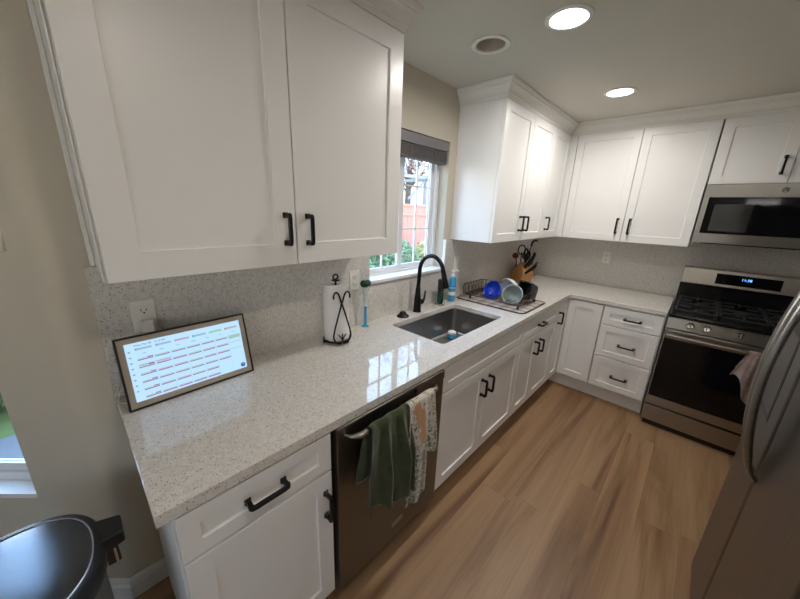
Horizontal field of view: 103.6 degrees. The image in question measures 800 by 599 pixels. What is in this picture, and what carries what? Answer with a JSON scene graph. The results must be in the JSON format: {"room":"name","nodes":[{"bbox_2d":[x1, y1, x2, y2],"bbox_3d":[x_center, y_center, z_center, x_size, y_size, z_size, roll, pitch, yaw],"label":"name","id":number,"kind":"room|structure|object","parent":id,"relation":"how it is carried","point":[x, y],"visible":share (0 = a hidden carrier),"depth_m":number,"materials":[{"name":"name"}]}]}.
{"room":"kitchen","nodes":[
{"label":"kitchen","id":0,"kind":"room"},
{"bbox_2d":[0,40,140,577],"bbox_3d":[-1.862,0.057,1.027,1.646,2.360,0.140,2,16,-2],"label":"wall","id":1,"kind":"structure","parent":0,"point":[47,392],"depth_m":1.03,"materials":[{"name":"paint"}]},
{"bbox_2d":[0,231,5,250],"bbox_3d":[-1.290,-0.203,0.888,0.305,0.123,0.010,2,16,-2],"label":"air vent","id":2,"kind":"object","parent":1,"relation":"in","point":[2,245],"visible":1,"depth_m":0.90,"materials":[{"name":"white"}]},
{"bbox_2d":[0,393,37,497],"bbox_3d":[-1.691,0.110,1.034,0.752,1.233,0.124,2,16,-2],"label":"window","id":3,"kind":"structure","parent":1,"relation":"in","point":[15,478],"depth_m":1.19,"materials":[{"name":"glass"}]},
{"bbox_2d":[109,557,168,598],"bbox_3d":[-1.639,1.155,1.329,2.108,0.100,0.357,-2,17,-14],"label":"baseboard","id":4,"kind":"structure","parent":1,"relation":"attached to","point":[132,587],"depth_m":1.31,"materials":[{"name":"white paint"}]},
{"bbox_2d":[0,0,459,570],"bbox_3d":[0.183,-0.254,2.369,0.160,2.360,3.713,17,21,41],"label":"wall","id":5,"kind":"structure","parent":0,"point":[430,106],"depth_m":1.04,"materials":[{"name":"paint"}]},
{"bbox_2d":[26,0,403,283],"bbox_3d":[-0.469,-0.600,1.119,0.386,0.914,1.052,17,21,41],"label":"upper cabinet","id":6,"kind":"object","parent":5,"relation":"attached to","point":[196,136],"visible":1,"depth_m":0.91,"materials":[{"name":"white paint"}]},
{"bbox_2d":[349,0,422,34],"bbox_3d":[-0.445,-1.058,0.990,0.390,0.096,1.145,17,21,41],"label":"crown molding","id":7,"kind":"structure","parent":6,"relation":"attached to","point":[398,14],"depth_m":1.20,"materials":[{"name":"white paint"}]},
{"bbox_2d":[83,239,534,402],"bbox_3d":[0.256,-0.187,2.334,0.020,0.492,3.644,17,21,41],"label":"backsplash","id":8,"kind":"structure","parent":5,"relation":"attached to","point":[281,306],"depth_m":1.48,"materials":[{"name":"stone"}]},
{"bbox_2d":[129,298,158,332],"bbox_3d":[-0.903,0.057,1.114,0.008,0.115,0.070,17,21,41],"label":"wall outlet","id":9,"kind":"object","parent":8,"relation":"attached to","point":[140,309],"visible":0.74,"depth_m":1.11,"materials":[{"name":"white plastic"}]},
{"bbox_2d":[138,306,149,314],"bbox_3d":[-0.901,0.038,1.107,0.002,0.033,0.033,17,21,41],"label":"socket","id":10,"kind":"object","parent":9,"relation":"attached to","point":[142,310],"depth_m":1.11,"materials":[{"name":"white plastic"}]},
{"bbox_2d":[140,318,154,333],"bbox_3d":[-0.890,0.104,1.113,0.032,0.068,0.036,17,21,41],"label":"power adapter","id":11,"kind":"object","parent":9,"relation":"in","point":[147,325],"visible":0.54,"depth_m":1.10,"materials":[{"name":"white plastic"}]},
{"bbox_2d":[349,270,358,290],"bbox_3d":[-0.255,-0.106,1.775,0.008,0.115,0.070,17,21,41],"label":"wall outlet","id":12,"kind":"object","parent":8,"relation":"attached to","point":[354,275],"visible":1,"depth_m":1.77,"materials":[{"name":"white plastic"}]},
{"bbox_2d":[453,256,459,269],"bbox_3d":[0.448,-0.283,2.492,0.008,0.115,0.070,17,21,41],"label":"light switch","id":13,"kind":"object","parent":8,"relation":"attached to","point":[456,259],"visible":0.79,"depth_m":2.48,"materials":[{"name":"white plastic"}]},
{"bbox_2d":[370,141,446,283],"bbox_3d":[0.043,-0.599,2.056,0.169,0.885,0.749,17,21,41],"label":"window","id":14,"kind":"structure","parent":5,"relation":"in","point":[419,180],"depth_m":2.21,"materials":[{"name":"clear glass"}]},
{"bbox_2d":[400,129,448,164],"bbox_3d":[0.063,-0.948,1.939,0.056,0.141,0.729,17,21,41],"label":"window blind","id":15,"kind":"object","parent":14,"relation":"attached to","point":[410,151],"visible":0.62,"depth_m":1.99,"materials":[{"name":"grey fabric"}]},
{"bbox_2d":[450,97,556,242],"bbox_3d":[0.840,-0.936,2.452,0.386,0.914,0.884,17,21,41],"label":"upper cabinet","id":16,"kind":"object","parent":5,"relation":"attached to","point":[504,155],"visible":0.99,"depth_m":2.20,"materials":[{"name":"white paint"}]},
{"bbox_2d":[540,128,578,237],"bbox_3d":[1.419,-1.083,3.034,0.397,0.914,0.780,17,21,41],"label":"upper cabinet","id":17,"kind":"object","parent":5,"relation":"attached to","point":[565,145],"visible":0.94,"depth_m":2.84,"materials":[{"name":"white paint"}]},
{"bbox_2d":[457,74,799,135],"bbox_3d":[1.738,-1.198,1.754,2.486,0.096,1.341,17,21,41],"label":"crown molding","id":18,"kind":"structure","parent":5,"relation":"attached to","point":[512,87],"depth_m":2.16,"materials":[{"name":"white paint"}]},
{"bbox_2d":[134,379,733,598],"bbox_3d":[-0.498,1.367,1.011,3.904,0.050,7.435,17,21,41],"label":"floor","id":19,"kind":"structure","parent":0,"point":[574,495],"depth_m":1.73,"materials":[{"name":"brown wood"}]},
{"bbox_2d":[0,514,124,598],"bbox_3d":[-0.978,1.014,0.858,0.402,0.676,0.403,1,16,-3],"label":"trash can","id":20,"kind":"object","parent":19,"relation":"on","point":[63,556],"visible":1,"depth_m":0.83,"materials":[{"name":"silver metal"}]},
{"bbox_2d":[158,432,334,598],"bbox_3d":[-0.604,0.825,1.194,0.671,0.880,0.439,17,21,41],"label":"base cabinet","id":21,"kind":"object","parent":19,"relation":"on","point":[269,535],"visible":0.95,"depth_m":0.94,"materials":[{"name":"white paint"}]},
{"bbox_2d":[116,274,674,528],"bbox_3d":[0.727,0.175,1.963,1.304,0.033,3.644,17,21,41],"label":"countertop","id":22,"kind":"structure","parent":21,"relation":"on","point":[189,449],"depth_m":1.14,"materials":[{"name":"stone"}]},
{"bbox_2d":[111,313,253,412],"bbox_3d":[-0.767,0.212,1.161,0.080,0.242,0.404,16,21,39],"label":"display","id":23,"kind":"object","parent":22,"relation":"on","point":[155,367],"visible":1,"depth_m":1.12,"materials":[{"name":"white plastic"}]},
{"bbox_2d":[323,274,351,344],"bbox_3d":[-0.318,0.045,1.586,0.159,0.352,0.144,17,21,41],"label":"paper towel holder","id":24,"kind":"object","parent":22,"relation":"on","point":[333,279],"visible":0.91,"depth_m":1.54,"materials":[{"name":"black metal"}]},
{"bbox_2d":[323,281,348,340],"bbox_3d":[-0.324,0.059,1.598,0.125,0.280,0.125,17,21,41],"label":"paper towel roll","id":25,"kind":"object","parent":24,"relation":"on","point":[331,307],"visible":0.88,"depth_m":1.55,"materials":[{"name":"white paper"}]},
{"bbox_2d":[360,280,370,326],"bbox_3d":[-0.197,0.023,1.810,0.049,0.278,0.068,17,21,41],"label":"dish brush","id":26,"kind":"object","parent":22,"relation":"on","point":[364,284],"visible":1,"depth_m":1.79,"materials":[{"name":"blue plastic"}]},
{"bbox_2d":[397,311,408,317],"bbox_3d":[0.019,0.092,2.039,0.080,0.034,0.080,17,21,41],"label":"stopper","id":27,"kind":"object","parent":22,"relation":"on","point":[402,314],"visible":1,"depth_m":2.02,"materials":[{"name":"black metal"}]},
{"bbox_2d":[413,254,448,312],"bbox_3d":[0.217,-0.095,2.047,0.270,0.404,0.107,17,21,41],"label":"faucet","id":28,"kind":"object","parent":22,"relation":"on","point":[418,301],"visible":1,"depth_m":2.06,"materials":[{"name":"black metal"}]},
{"bbox_2d":[435,292,444,305],"bbox_3d":[0.295,-0.004,2.310,0.066,0.090,0.066,17,21,41],"label":"jar","id":29,"kind":"object","parent":22,"relation":"on","point":[440,298],"visible":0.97,"depth_m":2.29,"materials":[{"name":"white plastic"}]},
{"bbox_2d":[437,278,443,293],"bbox_3d":[0.297,-0.059,2.294,0.046,0.185,0.045,17,21,41],"label":"dish brush","id":30,"kind":"object","parent":29,"relation":"in","point":[440,287],"visible":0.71,"depth_m":2.27,"materials":[{"name":"black plastic"}]},
{"bbox_2d":[398,308,495,343],"bbox_3d":[0.311,0.258,2.037,0.445,0.194,0.730,17,21,41],"label":"sink","id":31,"kind":"object","parent":22,"relation":"in","point":[435,327],"visible":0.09,"depth_m":2.27,"materials":[{"name":"silver metal"}]},
{"bbox_2d":[447,330,455,338],"bbox_3d":[0.377,0.251,2.294,0.064,0.055,0.063,17,21,41],"label":"scrub brush","id":32,"kind":"object","parent":31,"relation":"in","point":[451,334],"visible":1,"depth_m":2.27,"materials":[{"name":"white plastic"}]},
{"bbox_2d":[448,270,459,301],"bbox_3d":[0.408,-0.109,2.412,0.056,0.242,0.081,17,21,41],"label":"soap bottle","id":33,"kind":"object","parent":22,"relation":"on","point":[452,281],"visible":0.98,"depth_m":2.39,"materials":[{"name":"blue plastic"}]},
{"bbox_2d":[457,289,544,313],"bbox_3d":[0.793,0.003,2.493,0.563,0.009,0.448,17,21,41],"label":"drying mat","id":34,"kind":"object","parent":22,"relation":"on","point":[530,306],"visible":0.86,"depth_m":2.39,"materials":[{"name":"fabric"}]},
{"bbox_2d":[463,279,537,309],"bbox_3d":[0.786,-0.056,2.485,0.490,0.111,0.318,17,21,41],"label":"dish rack","id":35,"kind":"object","parent":34,"relation":"on","point":[479,288],"visible":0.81,"depth_m":2.49,"materials":[{"name":"brown metal"}]},
{"bbox_2d":[483,280,500,298],"bbox_3d":[0.741,-0.079,2.511,0.154,0.144,0.104,17,21,41],"label":"bowl","id":36,"kind":"object","parent":35,"relation":"in","point":[493,287],"visible":0.91,"depth_m":2.54,"materials":[{"name":"blue plastic"}]},
{"bbox_2d":[501,278,517,288],"bbox_3d":[0.875,-0.092,2.510,0.160,0.156,0.113,17,21,41],"label":"bowl","id":37,"kind":"object","parent":35,"relation":"in","point":[505,282],"visible":0.49,"depth_m":2.54,"materials":[{"name":"grey ceramic"}]},
{"bbox_2d":[502,284,522,304],"bbox_3d":[0.855,-0.039,2.367,0.155,0.149,0.122,17,21,41],"label":"bowl","id":38,"kind":"object","parent":35,"relation":"in","point":[513,292],"visible":0.94,"depth_m":2.40,"materials":[{"name":"white ceramic"}]},
{"bbox_2d":[518,280,537,299],"bbox_3d":[0.979,-0.077,2.407,0.122,0.133,0.126,-8,19,-32],"label":"food container","id":39,"kind":"object","parent":35,"relation":"in","point":[527,287],"visible":0.81,"depth_m":2.42,"materials":[{"name":"black plastic"}]},
{"bbox_2d":[510,262,532,283],"bbox_3d":[1.210,-0.274,3.132,0.104,0.216,0.244,-1,16,-10],"label":"knife block","id":40,"kind":"object","parent":22,"relation":"on","point":[517,274],"visible":0.59,"depth_m":3.06,"materials":[{"name":"brown wood"}]},
{"bbox_2d":[524,248,530,262],"bbox_3d":[1.216,-0.423,3.021,0.046,0.142,0.090,17,21,41],"label":"pruning shears","id":41,"kind":"object","parent":40,"relation":"on","point":[526,257],"visible":0.99,"depth_m":3.02,"materials":[{"name":"black metal"}]},
{"bbox_2d":[523,258,531,268],"bbox_3d":[1.207,-0.339,2.974,0.025,0.124,0.114,-1,16,-11],"label":"knife","id":42,"kind":"object","parent":40,"relation":"in","point":[529,261],"visible":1,"depth_m":2.96,"materials":[{"name":"black metal"}]},
{"bbox_2d":[524,267,534,273],"bbox_3d":[1.210,-0.268,2.954,0.018,0.093,0.136,-3,17,-16],"label":"knife","id":43,"kind":"object","parent":40,"relation":"in","point":[532,268],"visible":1,"depth_m":2.94,"materials":[{"name":"black metal"}]},
{"bbox_3d":[1.250,-0.284,3.295,0.104,0.149,0.104,17,21,41],"label":"utensil crock","id":44,"kind":"object","parent":22,"relation":"on","visible":0},
{"bbox_2d":[512,253,518,265],"bbox_3d":[1.186,-0.340,3.187,0.061,0.279,0.209,17,21,41],"label":"ladle","id":45,"kind":"object","parent":44,"relation":"in","point":[514,255],"visible":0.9,"depth_m":3.09,"materials":[{"name":"red plastic"}]},
{"bbox_2d":[518,244,525,261],"bbox_3d":[1.229,-0.377,3.173,0.067,0.360,0.187,13,19,34],"label":"masher","id":46,"kind":"object","parent":44,"relation":"in","point":[521,254],"visible":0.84,"depth_m":3.08,"materials":[{"name":"black metal"}]},
{"bbox_2d":[330,369,444,589],"bbox_3d":[-0.227,0.735,1.558,0.699,0.878,0.613,17,21,41],"label":"dishwasher","id":47,"kind":"object","parent":19,"relation":"on","point":[358,538],"visible":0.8,"depth_m":1.23,"materials":[{"name":"silver metal"}]},
{"bbox_2d":[330,432,334,570],"bbox_3d":[-0.261,0.657,1.571,0.600,0.739,0.613,17,21,41],"label":"base cabinet","id":48,"kind":"object","parent":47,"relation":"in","point":[331,433],"depth_m":1.12,"materials":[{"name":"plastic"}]},
{"bbox_2d":[356,404,415,518],"bbox_3d":[-0.037,0.619,1.186,0.089,0.422,0.262,17,21,41],"label":"kitchen towel","id":49,"kind":"object","parent":47,"relation":"hanging from","point":[387,456],"visible":0.98,"depth_m":1.15,"materials":[{"name":"green fabric"}]},
{"bbox_2d":[404,388,436,507],"bbox_3d":[0.077,0.623,1.326,0.066,0.494,0.175,17,21,41],"label":"kitchen towel","id":50,"kind":"object","parent":47,"relation":"hanging from","point":[422,410],"visible":0.86,"depth_m":1.30,"materials":[{"name":"fabric"}]},
{"bbox_2d":[434,324,523,490],"bbox_3d":[0.290,0.595,2.105,0.671,0.880,0.907,17,21,41],"label":"base cabinet","id":51,"kind":"object","parent":19,"relation":"on","point":[478,388],"visible":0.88,"depth_m":1.82,"materials":[{"name":"white paint"}]},
{"bbox_2d":[510,304,559,415],"bbox_3d":[0.855,0.450,2.680,0.671,0.880,0.725,17,21,41],"label":"base cabinet","id":52,"kind":"object","parent":19,"relation":"on","point":[536,343],"visible":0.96,"depth_m":2.42,"materials":[{"name":"white paint"}]},
{"bbox_2d":[546,298,604,392],"bbox_3d":[1.498,0.330,3.179,0.897,0.880,0.899,17,21,41],"label":"base cabinet","id":53,"kind":"object","parent":19,"relation":"on","point":[578,323],"visible":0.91,"depth_m":2.82,"materials":[{"name":"white paint"}]},
{"bbox_2d":[587,304,672,412],"bbox_3d":[2.047,0.452,2.826,0.405,0.880,0.701,17,21,41],"label":"base cabinet","id":54,"kind":"object","parent":19,"relation":"on","point":[628,343],"visible":0.98,"depth_m":2.59,"materials":[{"name":"white paint"}]},
{"bbox_2d":[640,266,799,455],"bbox_3d":[2.435,0.434,2.352,0.755,1.205,0.750,17,21,41],"label":"gas range","id":55,"kind":"object","parent":19,"relation":"on","point":[716,317],"visible":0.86,"depth_m":2.28,"materials":[{"name":"silver metal"}]},
{"bbox_2d":[669,298,782,335],"bbox_3d":[2.466,0.131,2.285,0.754,0.025,0.690,17,21,41],"label":"cooktop","id":56,"kind":"object","parent":55,"relation":"in","point":[708,321],"depth_m":2.23,"materials":[{"name":"black metal"}]},
{"bbox_2d":[730,351,762,403],"bbox_3d":[2.257,0.539,2.013,0.224,0.419,0.080,17,21,41],"label":"kitchen towel","id":57,"kind":"object","parent":55,"relation":"hanging from","point":[745,370],"visible":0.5,"depth_m":2.02,"materials":[{"name":"fabric"}]},
{"bbox_2d":[690,291,799,598],"bbox_3d":[1.336,0.582,0.711,0.834,1.750,0.890,17,21,41],"label":"refrigerator","id":58,"kind":"object","parent":19,"relation":"on","point":[749,546],"visible":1,"depth_m":0.94,"materials":[{"name":"silver metal"}]},
{"bbox_2d":[403,0,799,121],"bbox_3d":[-0.413,-0.972,0.338,3.904,0.100,7.435,17,21,41],"label":"ceiling","id":59,"kind":"structure","parent":0,"point":[676,54],"depth_m":1.53,"materials":[{"name":"paint"}]},
{"bbox_2d":[471,35,510,54],"bbox_3d":[0.439,-1.266,1.506,0.182,0.093,0.182,17,21,41],"label":"ceiling light","id":60,"kind":"object","parent":59,"relation":"attached to","point":[486,45],"visible":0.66,"depth_m":1.56,"materials":[{"name":"white paint"}]},
{"bbox_2d":[545,4,593,30],"bbox_3d":[0.692,-1.191,1.277,0.182,0.093,0.182,17,21,41],"label":"ceiling light","id":61,"kind":"object","parent":59,"relation":"attached to","point":[557,20],"visible":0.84,"depth_m":1.32,"materials":[{"name":"white paint"}]},
{"bbox_2d":[604,87,636,96],"bbox_3d":[1.422,-1.379,2.021,0.182,0.093,0.182,17,21,41],"label":"ceiling light","id":62,"kind":"object","parent":59,"relation":"attached to","point":[620,91],"visible":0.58,"depth_m":2.07,"materials":[{"name":"white paint"}]},
{"bbox_3d":[2.462,-0.315,2.867,2.778,2.360,0.150,17,21,41],"label":"wall","id":63,"kind":"structure","parent":0,"visible":0},
{"bbox_2d":[562,119,724,246],"bbox_3d":[2.021,-0.972,2.725,0.924,0.914,0.423,17,21,41],"label":"upper cabinet","id":64,"kind":"object","parent":63,"relation":"attached to","point":[643,185],"visible":0.98,"depth_m":2.55,"materials":[{"name":"white paint"}]},
{"bbox_2d":[532,237,799,300],"bbox_3d":[2.413,-0.268,2.805,2.487,0.538,0.020,17,21,41],"label":"backsplash","id":65,"kind":"structure","parent":63,"relation":"attached to","point":[649,268],"depth_m":2.92,"materials":[{"name":"stone"}]},
{"bbox_2d":[601,251,611,263],"bbox_3d":[2.040,-0.417,3.114,0.070,0.115,0.008,17,21,41],"label":"wall outlet","id":66,"kind":"object","parent":65,"relation":"attached to","point":[606,256],"visible":1,"depth_m":3.11,"materials":[{"name":"white plastic"}]},
{"bbox_2d":[707,110,799,184],"bbox_3d":[2.644,-1.008,2.105,0.763,0.458,0.423,17,21,41],"label":"upper cabinet","id":67,"kind":"object","parent":63,"relation":"attached to","point":[765,148],"visible":0.98,"depth_m":2.10,"materials":[{"name":"white paint"}]},
{"bbox_2d":[691,183,799,249],"bbox_3d":[2.611,-0.581,2.209,0.758,0.415,0.431,17,21,41],"label":"microwave","id":68,"kind":"object","parent":67,"relation":"attached to","point":[761,215],"visible":1,"depth_m":2.13,"materials":[{"name":"silver metal"}]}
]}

